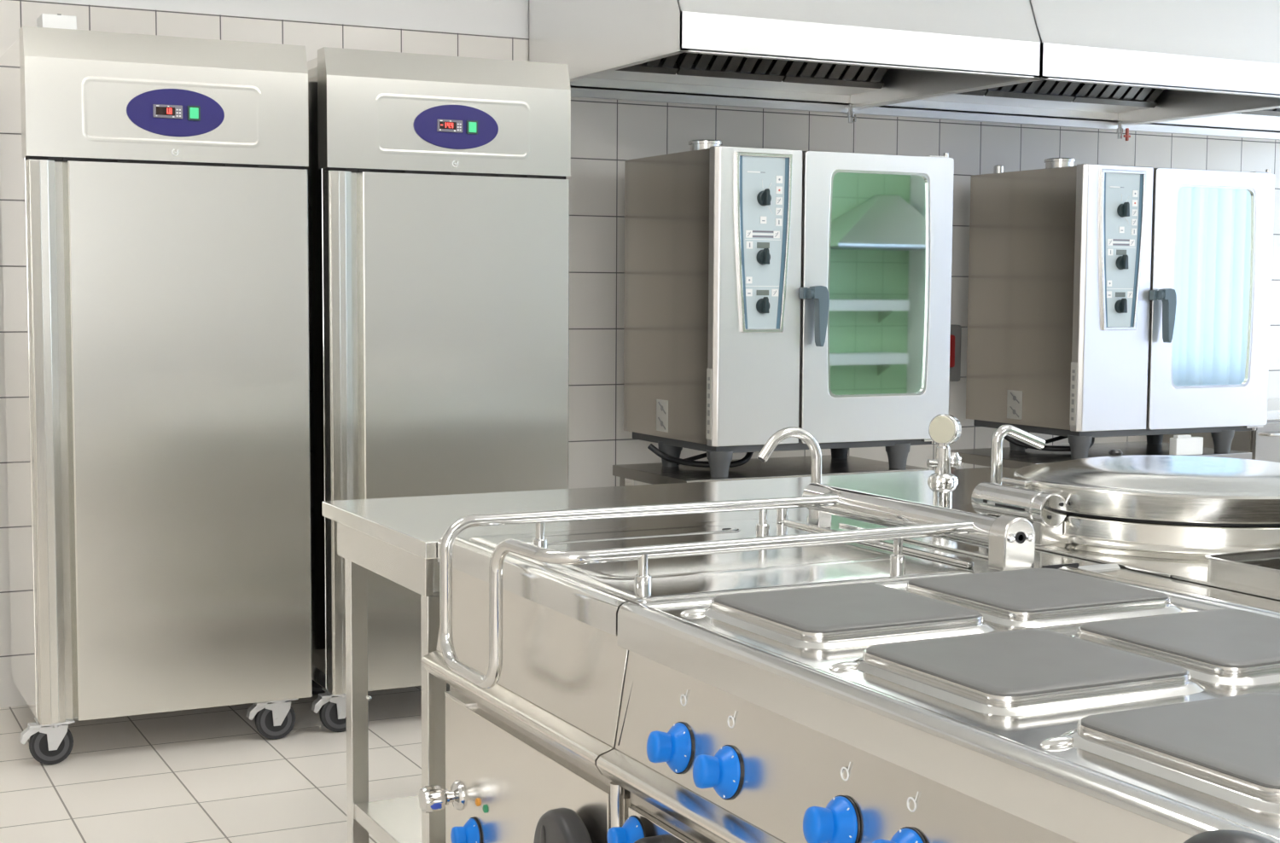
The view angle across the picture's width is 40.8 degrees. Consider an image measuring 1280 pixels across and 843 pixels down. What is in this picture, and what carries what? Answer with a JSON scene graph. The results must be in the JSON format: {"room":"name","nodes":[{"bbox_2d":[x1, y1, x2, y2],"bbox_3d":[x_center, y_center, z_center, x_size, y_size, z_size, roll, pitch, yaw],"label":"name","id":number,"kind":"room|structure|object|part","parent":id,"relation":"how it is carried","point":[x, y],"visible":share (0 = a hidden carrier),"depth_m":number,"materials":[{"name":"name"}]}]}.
{"room":"commercial kitchen","nodes":[
{"label":"commercial kitchen","id":0,"kind":"room"},
{"bbox_2d":[0,683,449,842],"bbox_3d":[2.674,1.249,2.897,12.300,0.100,9.790,-2,5,-27],"label":"floor","id":1,"kind":"structure","parent":0,"point":[208,775],"depth_m":4.92,"materials":[{"name":"tile"}]},
{"bbox_2d":[0,25,312,764],"bbox_3d":[-1.518,-0.086,5.383,0.906,2.131,0.694,-2,5,-27],"label":"refrigerator","id":2,"kind":"object","parent":1,"relation":"on","point":[154,188],"visible":1,"depth_m":5.08,"materials":[{"name":"metal"}]},
{"bbox_2d":[36,13,76,29],"bbox_3d":[-1.678,-1.144,4.951,0.095,0.042,0.112,-2,5,-27],"label":"cardboard box","id":3,"kind":"object","parent":2,"relation":"on","point":[58,20],"visible":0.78,"depth_m":4.90,"materials":[{"name":"white cardboard"}]},
{"bbox_3d":[-1.388,-0.946,5.062,0.812,0.364,0.100,-2,5,-27],"label":"header panel","id":4,"kind":"part","parent":2,"relation":"part of","materials":[{"name":"metal"}]},
{"bbox_3d":[-1.361,-0.901,5.023,0.522,0.190,0.001,-2,5,-27],"label":"pressed frame","id":5,"kind":"part","parent":2,"relation":"part of","materials":[{"name":"metal"}]},
{"bbox_3d":[-1.307,-0.904,5.042,0.036,0.042,0.007,-2,5,-27],"label":"switch frame","id":6,"kind":"part","parent":2,"relation":"part of","materials":[{"name":"green"}]},
{"bbox_2d":[189,107,198,118],"bbox_3d":[-1.307,-0.904,5.041,0.026,0.032,0.007,-2,5,-27],"label":"switch","id":7,"kind":"object","parent":2,"relation":"attached to","point":[194,112],"depth_m":5.04,"materials":[{"name":"green plastic"}]},
{"bbox_2d":[304,46,570,732],"bbox_3d":[-0.740,-0.111,5.772,0.906,2.131,0.694,-2,5,-27],"label":"refrigerator","id":8,"kind":"object","parent":1,"relation":"on","point":[439,185],"visible":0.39,"depth_m":5.43,"materials":[{"name":"metal"}]},
{"bbox_3d":[-0.610,-0.971,5.451,0.812,0.364,0.100,-2,5,-27],"label":"header panel","id":9,"kind":"part","parent":8,"relation":"part of","materials":[{"name":"metal"}]},
{"bbox_3d":[-0.584,-0.926,5.412,0.522,0.190,0.001,-2,5,-27],"label":"pressed frame","id":10,"kind":"part","parent":8,"relation":"part of","materials":[{"name":"metal"}]},
{"bbox_3d":[-0.529,-0.929,5.431,0.036,0.042,0.007,-2,5,-27],"label":"switch frame","id":11,"kind":"part","parent":8,"relation":"part of","materials":[{"name":"green"}]},
{"bbox_2d":[468,122,476,132],"bbox_3d":[-0.529,-0.929,5.430,0.026,0.032,0.007,-2,5,-27],"label":"switch","id":12,"kind":"object","parent":8,"relation":"attached to","point":[472,125],"depth_m":5.43,"materials":[{"name":"green plastic"}]},
{"bbox_2d":[321,466,1017,842],"bbox_3d":[0.314,0.631,4.314,2.055,0.887,0.742,-2,5,-27],"label":"work table","id":13,"kind":"object","parent":1,"relation":"on","point":[396,539],"visible":0.37,"depth_m":4.05,"materials":[{"name":"metal"}]},
{"bbox_3d":[-0.674,0.693,4.098,0.042,0.745,0.046,-2,5,-27],"label":"leg","id":14,"kind":"part","parent":13,"relation":"part of","materials":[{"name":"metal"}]},
{"bbox_3d":[-0.433,0.731,3.620,0.042,0.745,0.043,-2,5,-27],"label":"leg","id":15,"kind":"part","parent":13,"relation":"part of","materials":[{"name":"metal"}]},
{"bbox_2d":[418,482,1100,842],"bbox_3d":[0.188,0.650,3.363,1.122,0.993,0.836,-2,5,-27],"label":"bain-marie","id":16,"kind":"object","parent":1,"relation":"on","point":[533,665],"visible":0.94,"depth_m":3.14,"materials":[{"name":"metal"}]},
{"bbox_3d":[-0.413,0.753,3.432,0.044,0.055,0.055,-2,5,-27],"label":"valve handle","id":17,"kind":"part","parent":16,"relation":"part of","materials":[{"name":"silver metal"}]},
{"bbox_3d":[-0.336,0.813,3.374,0.023,0.067,0.067,-2,5,-27],"label":"control knob","id":18,"kind":"part","parent":16,"relation":"part of","materials":[{"name":"blue plastic"}]},
{"bbox_2d":[475,797,479,806],"bbox_3d":[-0.318,0.744,3.361,0.005,0.016,0.016,-2,5,-27],"label":"lamp","id":19,"kind":"object","parent":16,"relation":"on","point":[477,800],"depth_m":3.36,"materials":[{"name":"orange plastic"}]},
{"bbox_2d":[482,804,487,813],"bbox_3d":[-0.300,0.749,3.326,0.005,0.016,0.016,-2,5,-27],"label":"lamp","id":20,"kind":"object","parent":16,"relation":"attached to","point":[484,806],"depth_m":3.32,"materials":[{"name":"green plastic"}]},
{"bbox_3d":[-0.216,0.805,3.194,0.024,0.444,0.772,-2,5,-27],"label":"panel","id":21,"kind":"part","parent":16,"relation":"part of","materials":[{"name":"metal"}]},
{"bbox_3d":[-0.192,0.219,3.304,0.028,0.060,0.028,-2,5,-27],"label":"post","id":22,"kind":"part","parent":16,"relation":"part of","materials":[{"name":"silver metal"}]},
{"bbox_3d":[-0.037,0.828,2.824,0.026,0.478,0.026,-2,5,-27],"label":"edge post","id":23,"kind":"part","parent":16,"relation":"part of","materials":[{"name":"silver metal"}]},
{"bbox_3d":[0.005,0.252,2.890,0.028,0.060,0.028,-2,5,-27],"label":"post","id":24,"kind":"part","parent":16,"relation":"part of","materials":[{"name":"silver metal"}]},
{"bbox_3d":[0.129,0.254,3.304,0.687,0.008,0.787,-2,5,-27],"label":"lid","id":25,"kind":"part","parent":16,"relation":"part of","materials":[{"name":"metal"}]},
{"bbox_3d":[0.253,0.205,3.532,0.028,0.060,0.028,-2,5,-27],"label":"post","id":26,"kind":"part","parent":16,"relation":"part of","materials":[{"name":"silver metal"}]},
{"bbox_2d":[756,426,821,522],"bbox_3d":[0.331,0.117,3.767,0.170,0.212,0.040,-2,5,-27],"label":"tap","id":27,"kind":"object","parent":16,"relation":"on","point":[791,432],"visible":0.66,"depth_m":3.76,"materials":[{"name":"silver metal"}]},
{"bbox_3d":[0.328,0.113,3.765,0.162,0.204,0.024,-2,5,-27],"label":"spout","id":28,"kind":"part","parent":27,"relation":"part of","materials":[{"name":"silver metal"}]},
{"bbox_3d":[0.470,0.236,3.134,0.028,0.060,0.028,-2,5,-27],"label":"post","id":29,"kind":"part","parent":16,"relation":"part of","materials":[{"name":"silver metal"}]},
{"bbox_2d":[1015,531,1025,543],"bbox_3d":[0.689,0.210,3.114,0.022,0.022,0.003,-2,5,-27],"label":"socket","id":30,"kind":"object","parent":16,"relation":"attached to","point":[1020,536],"depth_m":3.11,"materials":[{"name":"black plastic"}]},
{"bbox_2d":[612,454,929,486],"bbox_3d":[0.468,0.545,6.243,0.990,0.766,0.570,-2,5,-27],"label":"stand","id":31,"kind":"object","parent":1,"relation":"on","point":[654,474],"visible":0.2,"depth_m":6.12,"materials":[{"name":"metal"}]},
{"bbox_3d":[-0.049,0.560,6.259,0.040,0.728,0.040,-2,5,-27],"label":"leg","id":32,"kind":"part","parent":31,"relation":"part of","materials":[{"name":"metal"}]},
{"bbox_2d":[623,139,954,477],"bbox_3d":[0.532,-0.419,6.257,0.991,1.154,0.757,-2,5,-27],"label":"oven","id":33,"kind":"object","parent":31,"relation":"on","point":[768,291],"visible":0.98,"depth_m":5.99,"materials":[{"name":"metal"}]},
{"bbox_2d":[707,377,709,433],"bbox_3d":[0.232,-0.055,5.818,0.001,0.192,0.014,-2,5,-27],"label":"print","id":34,"kind":"object","parent":33,"relation":"attached to","point":[708,378],"depth_m":5.82,"materials":[{"name":"grey"}]},
{"bbox_3d":[0.415,-0.604,5.826,0.194,0.580,0.005,-2,5,-27],"label":"control panel","id":35,"kind":"part","parent":33,"relation":"part of","materials":[{"name":"grey metal"}]},
{"bbox_3d":[0.423,-0.394,5.825,0.052,0.057,0.034,-2,5,-27],"label":"control knob","id":36,"kind":"part","parent":33,"relation":"part of","materials":[{"name":"black plastic"}]},
{"bbox_3d":[0.424,-0.558,5.812,0.052,0.057,0.034,-2,5,-27],"label":"control knob","id":37,"kind":"part","parent":33,"relation":"part of","materials":[{"name":"black plastic"}]},
{"bbox_3d":[0.417,-0.604,5.822,0.218,0.604,0.013,-2,5,-27],"label":"foil frame","id":38,"kind":"part","parent":33,"relation":"part of","materials":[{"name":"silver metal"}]},
{"bbox_3d":[0.425,-0.755,5.797,0.052,0.057,0.034,-2,5,-27],"label":"control knob","id":39,"kind":"part","parent":33,"relation":"part of","materials":[{"name":"black plastic"}]},
{"bbox_3d":[0.527,0.059,6.322,0.925,0.027,0.645,-2,5,-27],"label":"plinth frame","id":40,"kind":"part","parent":33,"relation":"part of","materials":[{"name":"grey plastic"}]},
{"bbox_3d":[0.598,-0.362,5.904,0.085,0.208,0.061,-2,5,-27],"label":"door handle","id":41,"kind":"part","parent":33,"relation":"part of","materials":[{"name":"grey plastic"}]},
{"bbox_3d":[0.830,-0.435,6.072,0.623,1.006,0.051,-2,5,-27],"label":"door","id":42,"kind":"part","parent":33,"relation":"part of","materials":[{"name":"metal"}]},
{"bbox_3d":[0.837,-0.483,6.058,0.424,0.780,0.006,-2,5,-27],"label":"door glass","id":43,"kind":"part","parent":33,"relation":"part of","materials":[{"name":"green glass"}]},
{"bbox_3d":[0.839,-0.482,6.054,0.432,0.788,0.014,-2,5,-27],"label":"window trim","id":44,"kind":"part","parent":33,"relation":"part of","materials":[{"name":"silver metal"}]},
{"bbox_2d":[596,563,1279,842],"bbox_3d":[0.698,0.764,2.354,1.120,0.925,1.430,-2,5,-27],"label":"electric range","id":45,"kind":"object","parent":1,"relation":"on","point":[1069,702],"visible":1,"depth_m":2.28,"materials":[{"name":"metal"}]},
{"bbox_3d":[-0.017,0.657,2.709,0.023,0.067,0.067,-2,5,-27],"label":"control knob","id":46,"kind":"part","parent":45,"relation":"part of","materials":[{"name":"blue plastic"}]},
{"bbox_3d":[0.273,0.697,2.117,0.059,0.028,1.218,-2,5,-27],"label":"door handle","id":47,"kind":"part","parent":45,"relation":"part of","materials":[{"name":"grey"}]},
{"bbox_3d":[0.298,0.882,2.171,0.024,0.433,1.376,-2,5,-27],"label":"oven door","id":48,"kind":"part","parent":45,"relation":"part of","materials":[{"name":"metal"}]},
{"bbox_3d":[0.051,0.489,2.573,0.031,0.073,0.074,-2,5,-27],"label":"control knob","id":49,"kind":"part","parent":45,"relation":"part of","materials":[{"name":"blue plastic"}]},
{"bbox_3d":[0.116,0.499,2.443,0.031,0.073,0.074,-2,5,-27],"label":"control knob","id":50,"kind":"part","parent":45,"relation":"part of","materials":[{"name":"blue plastic"}]},
{"bbox_3d":[0.247,0.514,2.182,0.031,0.073,0.074,-2,5,-27],"label":"control knob","id":51,"kind":"part","parent":45,"relation":"part of","materials":[{"name":"blue plastic"}]},
{"bbox_3d":[0.317,0.289,2.673,0.314,0.011,0.310,-2,5,-27],"label":"hot plate","id":52,"kind":"part","parent":45,"relation":"part of","materials":[{"name":"silver metal"}]},
{"bbox_3d":[0.312,0.524,2.053,0.031,0.073,0.074,-2,5,-27],"label":"control knob","id":53,"kind":"part","parent":45,"relation":"part of","materials":[{"name":"blue plastic"}]},
{"bbox_3d":[0.509,0.319,2.291,0.314,0.011,0.310,-2,5,-27],"label":"hot plate","id":54,"kind":"part","parent":45,"relation":"part of","materials":[{"name":"silver metal"}]},
{"bbox_3d":[0.653,0.278,2.841,0.314,0.011,0.310,-2,5,-27],"label":"hot plate","id":55,"kind":"part","parent":45,"relation":"part of","materials":[{"name":"silver metal"}]},
{"bbox_3d":[0.845,0.308,2.460,0.314,0.011,0.310,-2,5,-27],"label":"hot plate","id":56,"kind":"part","parent":45,"relation":"part of","materials":[{"name":"silver metal"}]},
{"bbox_3d":[0.704,0.350,1.905,0.314,0.011,0.310,-2,5,-27],"label":"hot plate","id":57,"kind":"part","parent":45,"relation":"part of","materials":[{"name":"silver metal"}]},
{"bbox_2d":[950,441,1251,469],"bbox_3d":[1.831,0.501,6.925,1.100,0.766,0.570,-2,5,-27],"label":"stand","id":58,"kind":"object","parent":1,"relation":"on","point":[1013,459],"visible":0.21,"depth_m":6.82,"materials":[{"name":"metal"}]},
{"bbox_3d":[1.265,0.517,6.917,0.040,0.728,0.040,-2,5,-27],"label":"leg","id":59,"kind":"part","parent":58,"relation":"part of","materials":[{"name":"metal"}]},
{"bbox_2d":[965,157,1274,459],"bbox_3d":[1.942,-0.464,6.962,0.991,1.154,0.757,-2,5,-27],"label":"oven","id":60,"kind":"object","parent":58,"relation":"on","point":[1104,300],"visible":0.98,"depth_m":6.70,"materials":[{"name":"metal"}]},
{"bbox_2d":[1070,369,1075,420],"bbox_3d":[1.642,-0.100,6.523,0.001,0.192,0.014,-2,5,-27],"label":"print","id":61,"kind":"object","parent":60,"relation":"attached to","point":[1073,371],"depth_m":6.52,"materials":[{"name":"grey"}]},
{"bbox_3d":[1.937,0.014,7.027,0.925,0.027,0.645,-2,5,-27],"label":"plinth frame","id":62,"kind":"part","parent":60,"relation":"part of","materials":[{"name":"grey plastic"}]},
{"bbox_3d":[1.833,-0.439,6.530,0.052,0.057,0.034,-2,5,-27],"label":"control knob","id":63,"kind":"part","parent":60,"relation":"part of","materials":[{"name":"black plastic"}]},
{"bbox_3d":[1.833,-0.604,6.518,0.052,0.057,0.034,-2,5,-27],"label":"control knob","id":64,"kind":"part","parent":60,"relation":"part of","materials":[{"name":"black plastic"}]},
{"bbox_3d":[1.826,-0.649,6.528,0.218,0.604,0.013,-2,5,-27],"label":"foil frame","id":65,"kind":"part","parent":60,"relation":"part of","materials":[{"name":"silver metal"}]},
{"bbox_3d":[1.825,-0.649,6.532,0.194,0.580,0.005,-2,5,-27],"label":"control panel","id":66,"kind":"part","parent":60,"relation":"part of","materials":[{"name":"grey metal"}]},
{"bbox_3d":[1.835,-0.801,6.503,0.052,0.057,0.034,-2,5,-27],"label":"control knob","id":67,"kind":"part","parent":60,"relation":"part of","materials":[{"name":"black plastic"}]},
{"bbox_3d":[2.007,-0.407,6.609,0.085,0.208,0.061,-2,5,-27],"label":"door handle","id":68,"kind":"part","parent":60,"relation":"part of","materials":[{"name":"grey plastic"}]},
{"bbox_3d":[2.240,-0.480,6.777,0.623,1.006,0.051,-2,5,-27],"label":"door","id":69,"kind":"part","parent":60,"relation":"part of","materials":[{"name":"metal"}]},
{"bbox_3d":[2.247,-0.528,6.763,0.424,0.780,0.006,-2,5,-27],"label":"door glass","id":70,"kind":"part","parent":60,"relation":"part of","materials":[{"name":"glass"}]},
{"bbox_3d":[2.248,-0.528,6.760,0.432,0.788,0.014,-2,5,-27],"label":"window trim","id":71,"kind":"part","parent":60,"relation":"part of","materials":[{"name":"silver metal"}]},
{"bbox_2d":[1169,434,1203,455],"bbox_3d":[2.147,0.092,6.760,0.140,0.078,0.040,-2,5,-27],"label":"junction box","id":72,"kind":"object","parent":58,"relation":"on","point":[1183,445],"visible":0.99,"depth_m":6.74,"materials":[{"name":"white plastic"}]},
{"bbox_3d":[2.128,0.058,6.750,0.070,0.010,0.025,-2,5,-27],"label":"lid","id":73,"kind":"part","parent":72,"relation":"part of","materials":[{"name":"white plastic"}]},
{"bbox_2d":[951,424,1279,578],"bbox_3d":[1.173,0.568,3.771,0.993,1.106,0.980,-2,5,-27],"label":"kettle","id":74,"kind":"object","parent":1,"relation":"on","point":[1157,515],"visible":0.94,"depth_m":3.37,"materials":[{"name":"metal"}]},
{"bbox_2d":[926,413,961,508],"bbox_3d":[0.692,0.096,3.911,0.080,0.227,0.071,1,4,5],"label":"valve","id":75,"kind":"object","parent":74,"relation":"on","point":[944,429],"visible":0.9,"depth_m":3.89,"materials":[{"name":"silver metal"}]},
{"bbox_3d":[0.693,0.089,3.920,0.085,0.037,0.044,0,4,-10],"label":"lever","id":76,"kind":"part","parent":75,"relation":"part of","materials":[{"name":"silver metal"}]},
{"bbox_3d":[0.861,0.146,3.542,0.140,0.049,0.200,-2,5,-27],"label":"lid arm","id":77,"kind":"part","parent":74,"relation":"part of","materials":[{"name":"silver metal"}]},
{"bbox_3d":[1.156,0.129,3.622,0.722,0.078,0.722,-2,5,-27],"label":"lid","id":78,"kind":"part","parent":74,"relation":"part of","materials":[{"name":"metal"}]},
{"bbox_2d":[1162,398,1279,462],"bbox_3d":[3.196,0.362,7.967,1.620,0.900,0.657,-2,5,-27],"label":"base cabinet","id":79,"kind":"object","parent":1,"relation":"on","point":[1264,444],"visible":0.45,"depth_m":7.38,"materials":[{"name":"white metal"}]},
{"bbox_3d":[2.965,0.353,7.544,0.770,0.720,0.021,-2,5,-27],"label":"door","id":80,"kind":"part","parent":79,"relation":"part of","materials":[{"name":"metal"}]},
{"bbox_3d":[2.959,0.047,7.480,0.634,0.014,0.045,-2,5,-27],"label":"handle","id":81,"kind":"part","parent":79,"relation":"part of","materials":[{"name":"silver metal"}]},
{"bbox_2d":[1267,398,1279,419],"bbox_3d":[3.190,-0.068,7.951,1.620,0.039,0.620,-2,5,-27],"label":"countertop","id":82,"kind":"structure","parent":79,"relation":"on","point":[1273,404],"depth_m":7.47,"materials":[{"name":"metal"}]},
{"bbox_2d":[1171,548,1279,601],"bbox_3d":[1.629,0.726,2.869,0.993,0.934,1.050,-2,5,-27],"label":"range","id":83,"kind":"object","parent":1,"relation":"on","point":[1256,573],"visible":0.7,"depth_m":3.01,"materials":[{"name":"metal"}]},
{"bbox_2d":[1204,548,1279,592],"bbox_3d":[1.416,0.369,2.852,0.554,0.222,0.778,-2,5,-27],"label":"basin","id":84,"kind":"object","parent":83,"relation":"in","point":[1257,570],"depth_m":3.01,"materials":[{"name":"white metal"}]},
{"bbox_2d":[31,0,529,38],"bbox_3d":[0.532,-0.787,7.046,12.300,3.300,0.188,-2,5,-27],"label":"ceiling","id":85,"kind":"structure","parent":0,"point":[501,18],"depth_m":6.15,"materials":[{"name":"white paint"}]},
{"bbox_2d":[0,0,1279,708],"bbox_3d":[0.574,-0.296,6.994,12.100,2.330,0.012,-2,5,-27],"label":"wall","id":86,"kind":"structure","parent":85,"relation":"attached to","point":[606,133],"depth_m":6.65,"materials":[{"name":"tile"}]},
{"bbox_2d":[529,0,1041,123],"bbox_3d":[0.490,-1.751,6.148,1.414,1.201,1.205,-2,5,-27],"label":"extractor hood","id":87,"kind":"object","parent":85,"relation":"attached to","point":[838,56],"visible":0.89,"depth_m":5.87,"materials":[{"name":"metal"}]},
{"bbox_2d":[949,324,961,381],"bbox_3d":[1.309,-0.290,7.296,0.115,0.240,0.110,-2,5,-27],"label":"switch","id":88,"kind":"object","parent":85,"relation":"attached to","point":[956,330],"visible":0.41,"depth_m":7.29,"materials":[{"name":"red plastic"}]},
{"bbox_2d":[853,0,1279,140],"bbox_3d":[1.762,-1.787,6.784,1.422,1.211,1.205,-2,5,-27],"label":"extractor hood","id":89,"kind":"object","parent":85,"relation":"attached to","point":[1106,64],"visible":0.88,"depth_m":6.39,"materials":[{"name":"metal"}]},
{"bbox_3d":[2.150,-1.267,7.591,0.036,0.055,0.012,-2,5,-27],"label":"valve lever","id":90,"kind":"part","parent":89,"relation":"part of","materials":[{"name":"red plastic"}]},
{"bbox_2d":[1116,106,1279,139],"bbox_3d":[3.026,-1.833,7.416,1.414,1.201,1.205,-2,5,-27],"label":"extractor hood","id":91,"kind":"object","parent":85,"relation":"attached to","point":[1265,123],"visible":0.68,"depth_m":7.87,"materials":[{"name":"metal"}]}
]}

